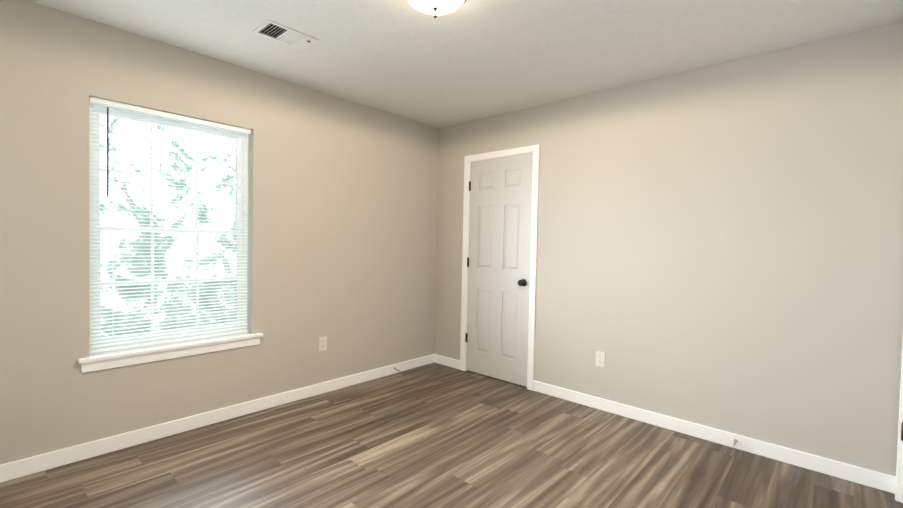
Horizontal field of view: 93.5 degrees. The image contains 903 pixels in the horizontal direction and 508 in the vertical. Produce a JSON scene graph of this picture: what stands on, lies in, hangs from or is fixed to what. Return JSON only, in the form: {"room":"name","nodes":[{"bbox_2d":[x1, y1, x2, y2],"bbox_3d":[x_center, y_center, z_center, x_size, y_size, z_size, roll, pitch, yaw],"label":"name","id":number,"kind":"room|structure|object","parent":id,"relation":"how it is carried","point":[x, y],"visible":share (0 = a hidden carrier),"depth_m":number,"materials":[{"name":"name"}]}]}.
{"room":"empty bedroom","nodes":[
{"label":"empty bedroom","id":0,"kind":"room"},
{"bbox_2d":[0,0,438,464],"bbox_3d":[-1.381,-0.078,3.192,0.160,2.440,3.720,3,2,42],"label":"wall","id":1,"kind":"structure","parent":0,"point":[342,217],"depth_m":2.84,"materials":[{"name":"paint"}]},
{"bbox_2d":[78,103,262,372],"bbox_3d":[-1.757,-0.114,2.747,0.187,1.540,1.013,3,2,42],"label":"window","id":2,"kind":"structure","parent":1,"relation":"in","point":[243,199],"depth_m":2.68,"materials":[{"name":"plastic"}]},
{"bbox_2d":[89,97,250,352],"bbox_3d":[-1.746,-0.160,2.723,0.044,1.444,0.879,3,2,42],"label":"window blinds","id":3,"kind":"object","parent":2,"relation":"attached to","point":[140,110],"visible":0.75,"depth_m":2.66,"materials":[{"name":"plastic"}]},
{"bbox_2d":[0,354,434,482],"bbox_3d":[-1.342,1.099,3.163,0.013,0.090,3.480,3,2,42],"label":"baseboard","id":4,"kind":"structure","parent":1,"relation":"attached to","point":[36,464],"depth_m":2.71,"materials":[{"name":"paint"}]},
{"bbox_2d":[319,336,326,350],"bbox_3d":[-1.050,0.733,3.472,0.008,0.115,0.070,3,2,42],"label":"electrical outlet","id":5,"kind":"object","parent":1,"relation":"attached to","point":[323,343],"visible":1,"depth_m":3.47,"materials":[{"name":"white plastic"}]},
{"bbox_2d":[0,362,902,507],"bbox_3d":[0.508,1.253,1.996,4.650,0.080,4.470,3,2,42],"label":"floor","id":6,"kind":"structure","parent":0,"point":[434,435],"depth_m":2.40,"materials":[{"name":"wood"}]},
{"bbox_2d":[27,0,902,127],"bbox_3d":[0.561,-1.276,1.932,4.650,0.100,4.470,3,2,42],"label":"ceiling","id":7,"kind":"structure","parent":0,"point":[469,60],"depth_m":2.46,"materials":[{"name":"paint"}]},
{"bbox_2d":[252,19,317,50],"bbox_3d":[-0.962,-1.265,2.467,0.200,0.013,0.300,3,2,42],"label":"ceiling vent","id":8,"kind":"object","parent":7,"relation":"in","point":[277,32],"visible":1,"depth_m":2.46,"materials":[{"name":"metal"}]},
{"bbox_2d":[406,0,465,17],"bbox_3d":[-0.075,-1.169,1.977,0.306,0.142,0.306,3,2,42],"label":"flush-mount light","id":9,"kind":"object","parent":7,"relation":"attached to","point":[434,8],"visible":1,"depth_m":1.98,"materials":[{"name":"white glass"}]},
{"bbox_2d":[790,0,811,2],"bbox_3d":[1.610,-1.181,1.920,0.136,0.044,0.136,3,2,42],"label":"smoke detector","id":10,"kind":"object","parent":7,"relation":"attached to","point":[798,1],"visible":1,"depth_m":1.96,"materials":[{"name":"white plastic"}]},
{"bbox_2d":[435,22,902,475],"bbox_3d":[1.179,-0.027,3.302,3.490,2.440,0.120,3,2,42],"label":"wall","id":11,"kind":"structure","parent":0,"point":[720,246],"depth_m":2.69,"materials":[{"name":"paint"}]},
{"bbox_2d":[465,153,532,386],"bbox_3d":[0.408,0.136,3.903,0.710,2.028,0.102,3,2,42],"label":"closet door","id":12,"kind":"structure","parent":11,"relation":"in","point":[498,263],"depth_m":3.89,"materials":[{"name":"paint"}]},
{"bbox_2d":[460,144,539,390],"bbox_3d":[0.455,0.109,3.945,0.828,2.105,0.140,3,2,42],"label":"door frame","id":13,"kind":"structure","parent":11,"relation":"attached to","point":[531,149],"depth_m":3.71,"materials":[{"name":"paint"}]},
{"bbox_2d":[596,351,604,366],"bbox_3d":[1.141,0.806,3.256,0.070,0.115,0.008,3,2,42],"label":"electrical outlet","id":14,"kind":"object","parent":11,"relation":"attached to","point":[600,358],"visible":1,"depth_m":3.25,"materials":[{"name":"white plastic"}]},
{"bbox_2d":[435,354,895,493],"bbox_3d":[1.070,1.146,3.319,3.357,0.090,0.013,3,2,42],"label":"baseboard","id":15,"kind":"structure","parent":11,"relation":"attached to","point":[862,476],"depth_m":2.69,"materials":[{"name":"paint"}]},
{"bbox_3d":[1.180,0.037,0.793,0.120,2.440,3.600,3,2,42],"label":"wall","id":16,"kind":"structure","parent":0,"visible":0},
{"bbox_2d":[895,339,902,502],"bbox_3d":[2.035,0.198,1.761,0.140,2.105,0.943,3,2,42],"label":"door frame","id":17,"kind":"structure","parent":16,"relation":"attached to","point":[899,482],"depth_m":2.13,"materials":[{"name":"paint"}]},
{"bbox_2d":[901,422,902,501],"bbox_3d":[1.992,0.222,1.808,0.102,2.028,0.824,3,2,42],"label":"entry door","id":18,"kind":"structure","parent":16,"relation":"in","point":[902,440],"depth_m":2.12,"materials":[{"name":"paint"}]},
{"label":"outside","id":19,"kind":"structure","parent":0,"visible":0},
{"bbox_2d":[100,114,236,336],"bbox_3d":[-5.340,-0.514,6.057,0.100,15.000,18.000,3,2,42],"label":"window glass","id":20,"kind":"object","parent":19,"point":[215,187],"depth_m":6.81,"materials":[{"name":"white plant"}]}
]}

